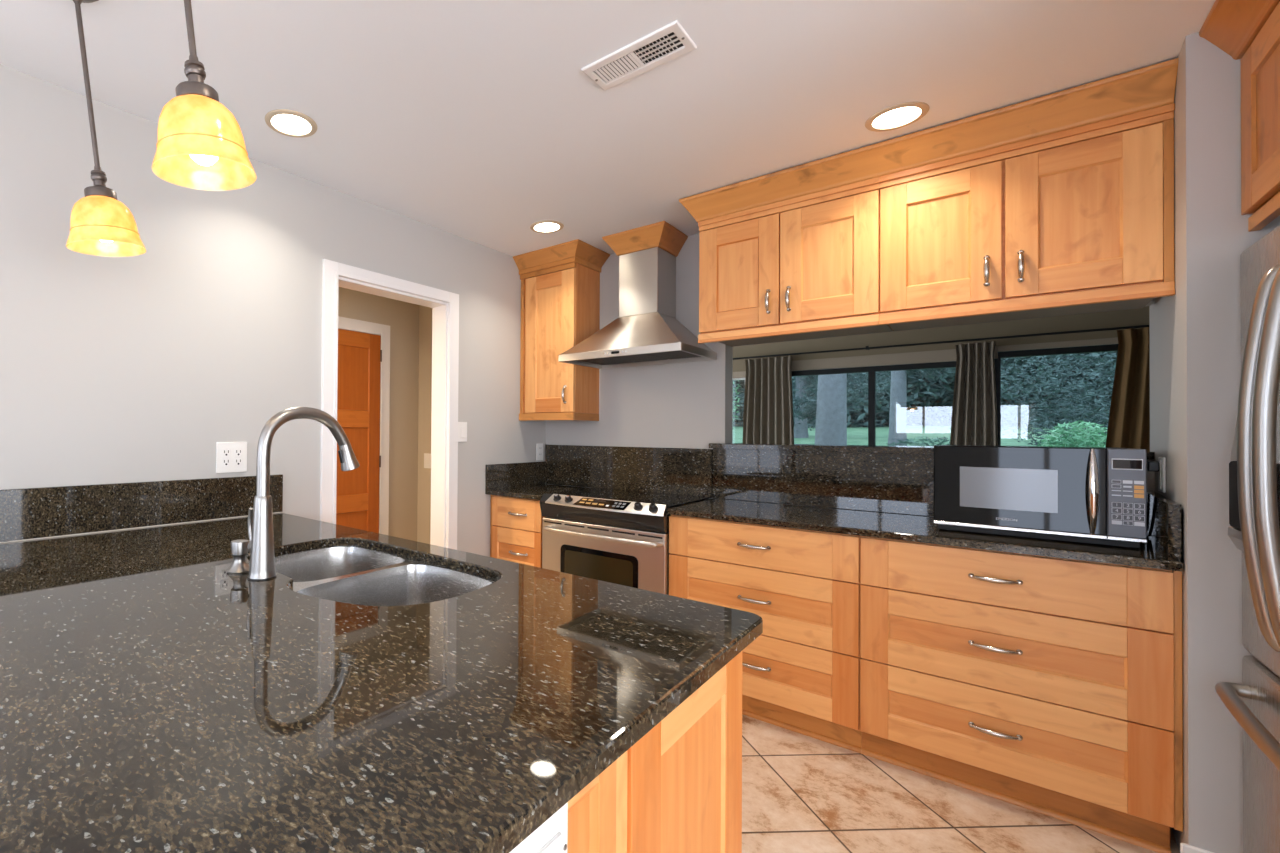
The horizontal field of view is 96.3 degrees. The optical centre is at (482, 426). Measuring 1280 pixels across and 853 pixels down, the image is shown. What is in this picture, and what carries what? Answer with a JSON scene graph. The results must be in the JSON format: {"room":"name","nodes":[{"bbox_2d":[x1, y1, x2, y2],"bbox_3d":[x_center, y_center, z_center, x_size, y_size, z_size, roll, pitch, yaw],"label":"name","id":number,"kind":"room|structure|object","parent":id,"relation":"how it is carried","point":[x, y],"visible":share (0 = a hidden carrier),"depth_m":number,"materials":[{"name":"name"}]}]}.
{"room":"kitchen","nodes":[
{"label":"kitchen","id":0,"kind":"room"},
{"bbox_2d":[0,64,545,556],"bbox_3d":[-2.048,0.050,1.357,0.120,2.464,7.520,0,-1,42],"label":"wall","id":1,"kind":"structure","parent":0,"point":[129,369],"depth_m":2.20,"materials":[{"name":"grey paint"}]},
{"bbox_2d":[0,474,282,541],"bbox_3d":[-1.370,0.293,1.992,0.020,0.170,1.378,0,-1,42],"label":"backsplash","id":2,"kind":"structure","parent":1,"relation":"attached to","point":[25,513],"depth_m":2.03,"materials":[{"name":"stone"}]},
{"bbox_2d":[216,442,246,472],"bbox_3d":[-1.058,0.130,2.341,0.008,0.129,0.129,0,-1,42],"label":"outlet","id":3,"kind":"object","parent":1,"relation":"attached to","point":[231,457],"visible":1,"depth_m":2.34,"materials":[{"name":"white plastic"}]},
{"bbox_2d":[222,458,229,465],"bbox_3d":[-1.074,0.150,2.321,0.002,0.033,0.034,0,-1,42],"label":"receptacle","id":4,"kind":"object","parent":3,"relation":"attached to","point":[225,461],"depth_m":2.32,"materials":[{"name":"grey plastic"}]},
{"bbox_2d":[222,449,229,456],"bbox_3d":[-1.073,0.110,2.321,0.002,0.033,0.034,0,-1,42],"label":"receptacle","id":5,"kind":"object","parent":3,"relation":"attached to","point":[225,452],"depth_m":2.32,"materials":[{"name":"grey plastic"}]},
{"bbox_2d":[234,458,241,465],"bbox_3d":[-1.039,0.151,2.358,0.002,0.033,0.034,0,-1,42],"label":"receptacle","id":6,"kind":"object","parent":3,"relation":"attached to","point":[237,461],"depth_m":2.36,"materials":[{"name":"grey plastic"}]},
{"bbox_2d":[234,449,241,455],"bbox_3d":[-1.039,0.111,2.359,0.002,0.033,0.034,0,-1,42],"label":"receptacle","id":7,"kind":"object","parent":3,"relation":"attached to","point":[237,452],"depth_m":2.36,"materials":[{"name":"grey plastic"}]},
{"bbox_2d":[320,259,458,549],"bbox_3d":[-0.460,0.255,2.983,0.024,2.107,0.914,0,-1,42],"label":"trim","id":8,"kind":"structure","parent":1,"relation":"attached to","point":[331,270],"depth_m":2.75,"materials":[{"name":"white paint"}]},
{"bbox_2d":[339,277,447,547],"bbox_3d":[-0.516,0.284,3.031,0.122,2.050,0.774,0,-1,42],"label":"trim","id":9,"kind":"structure","parent":1,"relation":"attached to","point":[439,309],"depth_m":3.29,"materials":[{"name":"white paint"}]},
{"bbox_2d":[458,422,466,441],"bbox_3d":[-0.121,0.033,3.364,0.009,0.120,0.082,0,-1,42],"label":"light switch","id":10,"kind":"object","parent":1,"relation":"attached to","point":[462,426],"visible":1,"depth_m":3.36,"materials":[{"name":"white plastic"}]},
{"bbox_2d":[485,461,544,493],"bbox_3d":[0.243,0.340,3.753,0.020,0.188,0.644,0,-1,42],"label":"backsplash","id":11,"kind":"structure","parent":1,"relation":"attached to","point":[507,475],"depth_m":3.70,"materials":[{"name":"stone"}]},
{"bbox_2d":[536,443,542,459],"bbox_3d":[0.409,0.180,3.943,0.008,0.118,0.076,0,-1,42],"label":"outlet","id":12,"kind":"object","parent":1,"relation":"attached to","point":[539,447],"visible":1,"depth_m":3.93,"materials":[{"name":"white plastic"}]},
{"bbox_2d":[338,287,418,540],"bbox_3d":[-1.684,0.078,3.383,0.120,2.450,3.400,0,-1,42],"label":"wall","id":13,"kind":"structure","parent":0,"point":[402,317],"depth_m":4.42,"materials":[{"name":"beige paint"}]},
{"bbox_2d":[336,329,381,532],"bbox_3d":[-1.023,0.301,3.956,0.108,2.005,0.753,0,-1,42],"label":"door","id":14,"kind":"structure","parent":13,"relation":"in","point":[359,353],"depth_m":4.12,"materials":[{"name":"brown wood"}]},
{"bbox_2d":[338,316,389,534],"bbox_3d":[-1.045,0.261,3.971,0.026,2.105,0.935,0,-1,42],"label":"trim","id":15,"kind":"structure","parent":13,"relation":"attached to","point":[344,323],"depth_m":4.27,"materials":[{"name":"white paint"}]},
{"bbox_2d":[417,305,431,543],"bbox_3d":[-0.149,0.098,4.244,0.980,2.450,0.056,0,-1,42],"label":"wall","id":16,"kind":"structure","parent":0,"point":[425,313],"depth_m":4.50,"materials":[{"name":"beige paint"}]},
{"bbox_2d":[424,453,430,468],"bbox_3d":[-0.444,0.277,4.466,0.085,0.120,0.010,0,-1,42],"label":"light switch","id":17,"kind":"object","parent":16,"relation":"attached to","point":[427,457],"visible":0.87,"depth_m":4.46,"materials":[{"name":"white plastic"}]},
{"bbox_2d":[0,0,1214,255],"bbox_3d":[0.248,-1.243,-0.726,6.320,0.120,7.520,0,-1,42],"label":"ceiling","id":18,"kind":"structure","parent":0,"point":[481,122],"depth_m":1.83,"materials":[{"name":"white paint"}]},
{"bbox_2d":[66,0,145,256],"bbox_3d":[-1.043,-0.828,1.503,0.183,0.703,0.234,0,-1,42],"label":"pendant lamp","id":19,"kind":"object","parent":18,"relation":"hanging from","point":[101,224],"visible":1,"depth_m":1.48,"materials":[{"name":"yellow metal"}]},
{"bbox_2d":[152,0,256,190],"bbox_3d":[-0.552,-0.830,1.062,0.183,0.699,0.234,0,-1,42],"label":"pendant lamp","id":20,"kind":"object","parent":18,"relation":"hanging from","point":[200,145],"visible":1,"depth_m":1.04,"materials":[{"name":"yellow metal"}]},
{"bbox_2d":[265,109,316,137],"bbox_3d":[-0.735,-1.161,2.131,0.192,0.008,0.192,0,-1,42],"label":"recessed light","id":21,"kind":"object","parent":18,"relation":"in","point":[291,123],"visible":1,"depth_m":2.12,"materials":[{"name":"beige glass"}]},
{"bbox_2d":[530,220,563,232],"bbox_3d":[0.369,-1.143,3.179,0.192,0.008,0.192,0,-1,42],"label":"recessed light","id":22,"kind":"object","parent":18,"relation":"in","point":[547,226],"visible":1,"depth_m":3.17,"materials":[{"name":"beige glass"}]},
{"bbox_2d":[581,20,696,90],"bbox_3d":[0.487,-1.154,1.741,0.318,0.010,0.147,0,-1,42],"label":"ceiling vent","id":23,"kind":"object","parent":18,"relation":"in","point":[671,41],"visible":1,"depth_m":1.73,"materials":[{"name":"white metal"}]},
{"bbox_2d":[865,102,929,131],"bbox_3d":[1.534,-1.144,2.053,0.192,0.008,0.192,0,-1,42],"label":"recessed light","id":24,"kind":"object","parent":18,"relation":"in","point":[901,115],"visible":1,"depth_m":2.05,"materials":[{"name":"beige glass"}]},
{"bbox_2d":[545,233,1154,516],"bbox_3d":[2.781,0.093,1.950,6.200,2.464,0.120,0,-1,42],"label":"wall","id":25,"kind":"structure","parent":0,"point":[686,404],"depth_m":3.37,"materials":[{"name":"grey paint"}]},
{"bbox_2d":[513,239,609,420],"bbox_3d":[0.520,-0.590,3.688,0.514,1.101,0.386,0,-1,42],"label":"upper cabinet","id":26,"kind":"object","parent":25,"relation":"attached to","point":[560,283],"visible":1,"depth_m":3.61,"materials":[{"name":"brown wood"}]},
{"bbox_2d":[545,445,712,496],"bbox_3d":[0.890,0.270,3.578,1.169,0.280,0.030,0,-1,42],"label":"backsplash","id":27,"kind":"structure","parent":25,"relation":"attached to","point":[685,471],"depth_m":3.50,"materials":[{"name":"stone"}]},
{"bbox_2d":[559,221,716,368],"bbox_3d":[0.904,-0.764,3.260,0.752,0.755,0.503,0,-1,42],"label":"range hood","id":28,"kind":"object","parent":25,"relation":"attached to","point":[646,331],"visible":1,"depth_m":3.22,"materials":[{"name":"silver metal"}]},
{"bbox_2d":[698,177,892,346],"bbox_3d":[1.510,-0.719,2.696,0.743,0.608,0.514,0,-1,42],"label":"upper cabinet","id":29,"kind":"object","parent":25,"relation":"attached to","point":[805,267],"visible":0.98,"depth_m":2.50,"materials":[{"name":"brown wood"}]},
{"bbox_2d":[679,58,1178,221],"bbox_3d":[1.756,-1.081,2.450,1.582,0.113,0.553,0,-1,42],"label":"crown molding","id":30,"kind":"structure","parent":29,"relation":"attached to","point":[1153,86],"depth_m":2.08,"materials":[{"name":"brown wood"}]},
{"bbox_2d":[712,448,933,516],"bbox_3d":[1.916,0.267,2.648,1.600,0.285,0.016,0,-1,42],"label":"backsplash","id":31,"kind":"structure","parent":25,"relation":"attached to","point":[898,483],"depth_m":2.79,"materials":[{"name":"stone"}]},
{"bbox_2d":[709,443,1154,459],"bbox_3d":[2.017,0.112,2.734,1.646,0.028,0.356,0,-1,42],"label":"ledge","id":32,"kind":"object","parent":25,"relation":"attached to","point":[761,446],"visible":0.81,"depth_m":2.77,"materials":[{"name":"stone"}]},
{"bbox_2d":[733,306,1149,377],"bbox_3d":[4.392,0.188,5.559,8.700,2.564,0.120,0,-1,42],"label":"wall","id":33,"kind":"structure","parent":0,"point":[1140,316],"depth_m":5.34,"materials":[{"name":"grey paint"}]},
{"bbox_2d":[732,378,744,442],"bbox_3d":[3.109,0.100,6.723,0.195,1.440,0.060,0,-1,42],"label":"window","id":34,"kind":"structure","parent":33,"relation":"in","point":[733,379],"depth_m":6.79,"materials":[{"name":"white paint"}]},
{"bbox_2d":[733,371,745,377],"bbox_3d":[3.068,0.105,6.682,0.310,1.530,0.015,0,-1,42],"label":"trim","id":35,"kind":"structure","parent":33,"relation":"attached to","point":[742,373],"depth_m":6.66,"materials":[{"name":"beige"}]},
{"bbox_2d":[791,346,997,444],"bbox_3d":[4.090,0.037,5.806,1.920,1.565,0.097,0,-1,42],"label":"window","id":36,"kind":"structure","parent":33,"relation":"in","point":[942,358],"depth_m":5.79,"materials":[{"name":"black metal"}]},
{"bbox_2d":[733,325,1149,359],"bbox_3d":[4.304,-0.814,5.500,3.850,0.035,0.109,0,-1,42],"label":"curtain rod","id":37,"kind":"object","parent":33,"relation":"attached to","point":[1139,326],"visible":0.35,"depth_m":5.24,"materials":[{"name":"black metal"}]},
{"bbox_2d":[743,356,793,443],"bbox_3d":[3.276,0.266,6.365,0.555,2.105,0.082,0,-1,42],"label":"curtain","id":38,"kind":"object","parent":37,"relation":"hanging from","point":[768,398],"visible":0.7,"depth_m":6.36,"materials":[{"name":"fabric"}]},
{"bbox_2d":[950,341,997,445],"bbox_3d":[4.580,0.270,5.172,0.350,2.095,0.081,0,-1,42],"label":"curtain","id":39,"kind":"object","parent":37,"relation":"hanging from","point":[974,408],"visible":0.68,"depth_m":5.16,"materials":[{"name":"fabric"}]},
{"bbox_2d":[1105,327,1149,450],"bbox_3d":[5.376,0.260,4.442,0.540,2.115,0.081,0,-1,42],"label":"curtain","id":40,"kind":"object","parent":37,"relation":"hanging from","point":[1129,415],"visible":0.27,"depth_m":4.52,"materials":[{"name":"brown fabric"}]},
{"bbox_2d":[998,337,1118,445],"bbox_3d":[5.231,0.037,4.758,1.180,1.565,0.092,0,-1,42],"label":"window","id":41,"kind":"structure","parent":33,"relation":"in","point":[1102,345],"depth_m":4.92,"materials":[{"name":"black metal"}]},
{"bbox_2d":[742,714,1179,852],"bbox_3d":[-0.248,1.330,-0.395,7.500,0.100,7.400,0,-1,42],"label":"floor","id":42,"kind":"structure","parent":0,"point":[801,793],"depth_m":1.88,"materials":[{"name":"tile"}]},
{"bbox_2d":[490,495,542,567],"bbox_3d":[0.379,0.878,3.590,0.432,0.886,0.608,0,-1,42],"label":"base cabinet","id":43,"kind":"object","parent":42,"relation":"on","point":[515,523],"visible":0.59,"depth_m":3.39,"materials":[{"name":"brown wood"}]},
{"bbox_2d":[488,484,586,499],"bbox_3d":[0.395,0.421,3.594,0.417,0.027,0.612,0,-1,42],"label":"countertop","id":44,"kind":"structure","parent":43,"relation":"on","point":[535,492],"depth_m":3.50,"materials":[{"name":"stone"}]},
{"bbox_2d":[540,487,711,594],"bbox_3d":[0.796,0.852,3.159,0.758,0.936,0.694,0,-1,42],"label":"range","id":45,"kind":"object","parent":42,"relation":"on","point":[617,536],"visible":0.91,"depth_m":2.94,"materials":[{"name":"silver metal"}]},
{"bbox_2d":[549,487,711,507],"bbox_3d":[0.834,0.403,3.204,0.754,0.008,0.589,0,-1,42],"label":"cooktop","id":46,"kind":"object","parent":45,"relation":"in","point":[662,500],"depth_m":3.14,"materials":[{"name":"black glass"}]},
{"bbox_2d":[567,651,741,852],"bbox_3d":[-0.518,0.852,1.446,1.975,0.886,0.976,0,-1,42],"label":"base cabinet","id":47,"kind":"object","parent":42,"relation":"on","point":[678,788],"visible":0.05,"depth_m":0.92,"materials":[{"name":"brown wood"}]},
{"bbox_2d":[0,513,762,852],"bbox_3d":[-0.630,0.392,1.312,2.030,0.028,1.377,0,-1,42],"label":"countertop","id":48,"kind":"structure","parent":47,"relation":"on","point":[155,697],"depth_m":0.78,"materials":[{"name":"stone"}]},
{"bbox_2d":[0,512,282,542],"bbox_3d":[-1.363,0.377,1.983,0.003,0.004,1.377,0,-1,42],"label":"caulk line","id":49,"kind":"object","parent":48,"relation":"on","point":[275,512],"visible":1,"depth_m":2.02,"materials":[{"name":"beige"}]},
{"bbox_2d":[227,539,249,573],"bbox_3d":[-0.621,0.339,1.471,0.062,0.081,0.109,0,-1,42],"label":"soap dispenser","id":50,"kind":"object","parent":48,"relation":"on","point":[239,550],"visible":0.84,"depth_m":1.44,"materials":[{"name":"silver metal"}]},
{"bbox_2d":[247,407,359,580],"bbox_3d":[-0.482,0.164,1.503,0.101,0.434,0.319,0,-1,42],"label":"faucet","id":51,"kind":"object","parent":48,"relation":"on","point":[260,547],"visible":1,"depth_m":1.39,"materials":[{"name":"silver metal"}]},
{"bbox_2d":[274,546,495,605],"bbox_3d":[-0.346,0.513,1.525,0.826,0.204,0.510,0,-1,42],"label":"sink","id":52,"kind":"object","parent":48,"relation":"in","point":[357,575],"visible":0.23,"depth_m":1.63,"materials":[{"name":"silver metal"}]},
{"bbox_2d":[510,802,567,852],"bbox_3d":[0.055,0.488,0.601,0.012,0.137,0.133,0,-1,42],"label":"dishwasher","id":53,"kind":"object","parent":47,"relation":"attached to","point":[551,836],"visible":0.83,"depth_m":0.62,"materials":[{"name":"white plastic"}]},
{"bbox_2d":[537,832,560,852],"bbox_3d":[0.063,0.498,0.607,0.002,0.068,0.077,0,-1,42],"label":"receptacle","id":54,"kind":"object","parent":53,"relation":"attached to","point":[549,842],"depth_m":0.62,"materials":[{"name":"white plastic"}]},
{"bbox_2d":[669,515,861,753],"bbox_3d":[1.389,0.877,2.665,0.787,0.886,0.608,0,-1,42],"label":"base cabinet","id":55,"kind":"object","parent":42,"relation":"on","point":[801,675],"visible":0.8,"depth_m":2.38,"materials":[{"name":"brown wood"}]},
{"bbox_2d":[860,536,1182,852],"bbox_3d":[1.978,0.877,2.126,0.810,0.886,0.608,0,-1,42],"label":"base cabinet","id":56,"kind":"object","parent":42,"relation":"on","point":[1049,686],"visible":0.99,"depth_m":1.88,"materials":[{"name":"brown wood"}]},
{"bbox_2d":[666,498,1183,571],"bbox_3d":[1.711,0.420,2.398,1.622,0.027,0.626,0,-1,42],"label":"countertop","id":57,"kind":"structure","parent":56,"relation":"on","point":[923,529],"depth_m":2.19,"materials":[{"name":"stone"}]},
{"bbox_2d":[934,445,1146,547],"bbox_3d":[2.074,0.241,2.106,0.538,0.331,0.432,0,-1,42],"label":"microwave","id":58,"kind":"object","parent":57,"relation":"on","point":[1092,495],"visible":1,"depth_m":1.96,"materials":[{"name":"black plastic"}]},
{"bbox_2d":[1215,225,1279,852],"bbox_3d":[2.041,0.400,0.976,0.835,1.790,0.930,0,-1,42],"label":"refrigerator","id":59,"kind":"object","parent":42,"relation":"on","point":[1254,472],"visible":1,"depth_m":1.29,"materials":[{"name":"grey metal"}]},
{"bbox_2d":[1154,32,1279,852],"bbox_3d":[2.605,0.088,1.572,0.869,2.464,0.675,0,-1,42],"label":"wall","id":60,"kind":"structure","parent":0,"point":[1197,329],"depth_m":1.59,"materials":[{"name":"grey paint"}]},
{"bbox_2d":[879,103,1174,330],"bbox_3d":[2.068,-0.720,2.186,0.768,0.608,0.514,0,-1,42],"label":"upper cabinet","id":61,"kind":"object","parent":60,"relation":"attached to","point":[1079,220],"visible":1,"depth_m":1.98,"materials":[{"name":"brown wood"}]},
{"bbox_2d":[1147,461,1159,471],"bbox_3d":[2.379,0.262,1.987,0.040,0.280,0.171,0,-1,42],"label":"plug","id":62,"kind":"object","parent":60,"relation":"attached to","point":[1151,465],"visible":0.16,"depth_m":1.92,"materials":[{"name":"black plastic"}]},
{"bbox_2d":[1158,457,1165,492],"bbox_3d":[2.351,0.166,1.919,0.010,0.120,0.075,0,-1,42],"label":"outlet","id":63,"kind":"object","parent":60,"relation":"attached to","point":[1162,460],"visible":1,"depth_m":1.90,"materials":[{"name":"white plastic"}]},
{"bbox_2d":[1158,460,1160,488],"bbox_3d":[2.349,0.166,1.921,0.003,0.100,0.031,0,-1,42],"label":"receptacle","id":64,"kind":"object","parent":63,"relation":"attached to","point":[1159,472],"depth_m":1.92,"materials":[{"name":"white plastic"}]},
{"bbox_2d":[1147,490,1180,561],"bbox_3d":[2.291,0.321,1.875,0.617,0.170,0.024,1,-1,-45],"label":"backsplash","id":65,"kind":"structure","parent":60,"relation":"attached to","point":[1163,513],"depth_m":1.73,"materials":[{"name":"stone"}]},
{"bbox_2d":[1180,842,1212,852],"bbox_3d":[2.077,1.264,1.569,0.125,0.105,0.014,0,-1,42],"label":"baseboard","id":66,"kind":"structure","parent":60,"relation":"attached to","point":[1184,848],"depth_m":1.60,"materials":[{"name":"white paint"}]},
{"label":"outside","id":67,"kind":"structure","parent":0,"visible":0},
{"bbox_2d":[733,425,1106,446],"bbox_3d":[23.864,1.204,25.850,85.000,2.400,56.130,0,-1,42],"label":"ground","id":68,"kind":"structure","parent":67,"point":[855,435],"depth_m":13.21,"materials":[{"name":"green plant"}]},
{"bbox_2d":[733,380,740,428],"bbox_3d":[4.307,-0.826,11.321,1.822,3.299,1.483,0,-1,42],"label":"tree","id":69,"kind":"object","parent":68,"relation":"on","point":[734,380],"visible":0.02,"depth_m":10.95,"materials":[{"name":"green plant"}]},
{"bbox_2d":[793,366,888,444],"bbox_3d":[5.487,-1.567,8.790,1.720,5.415,1.205,0,-1,42],"label":"tree","id":70,"kind":"object","parent":68,"relation":"on","point":[831,408],"visible":0.29,"depth_m":8.60,"materials":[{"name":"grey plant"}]},
{"bbox_2d":[792,365,908,437],"bbox_3d":[8.057,-1.686,13.051,3.210,4.000,1.844,0,-1,42],"label":"tree","id":71,"kind":"object","parent":68,"relation":"on","point":[801,427],"visible":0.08,"depth_m":13.09,"materials":[{"name":"green plant"}]},
{"bbox_2d":[886,436,949,445],"bbox_3d":[6.859,0.531,8.413,1.640,0.787,0.757,0,-1,42],"label":"shrub","id":72,"kind":"object","parent":68,"relation":"on","point":[912,443],"visible":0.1,"depth_m":8.52,"materials":[{"name":"green plant"}]},
{"bbox_2d":[887,361,955,445],"bbox_3d":[7.460,-2.026,9.684,1.773,5.176,1.162,0,-1,42],"label":"tree","id":73,"kind":"object","parent":68,"relation":"on","point":[898,389],"visible":0.12,"depth_m":9.67,"materials":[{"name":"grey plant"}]},
{"bbox_2d":[733,346,1117,427],"bbox_3d":[15.566,-3.141,18.989,34.635,9.907,5.685,0,-1,42],"label":"tree line","id":74,"kind":"object","parent":68,"relation":"on","point":[930,398],"visible":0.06,"depth_m":18.24,"materials":[{"name":"green plant"}]},
{"bbox_2d":[1001,344,1117,446],"bbox_3d":[9.734,-1.792,8.393,3.146,4.655,1.992,0,-1,40],"label":"hedge","id":75,"kind":"object","parent":68,"relation":"on","point":[1087,411],"visible":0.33,"depth_m":8.80,"materials":[{"name":"green plant"}]},
{"bbox_2d":[1037,421,1107,446],"bbox_3d":[7.463,0.522,6.924,0.889,1.208,0.847,0,-1,42],"label":"shrub","id":76,"kind":"object","parent":68,"relation":"on","point":[1053,442],"visible":0.25,"depth_m":6.88,"materials":[{"name":"green plant"}]},
{"bbox_3d":[2.379,0.077,0.593,0.120,2.464,1.075,0,-1,42],"label":"wall","id":77,"kind":"structure","parent":0,"visible":0},
{"bbox_2d":[1199,0,1279,231],"bbox_3d":[2.046,-0.851,0.952,0.835,0.602,1.014,0,-1,42],"label":"upper cabinet","id":78,"kind":"object","parent":77,"relation":"attached to","point":[1248,31],"visible":1,"depth_m":1.46,"materials":[{"name":"brown wood"}]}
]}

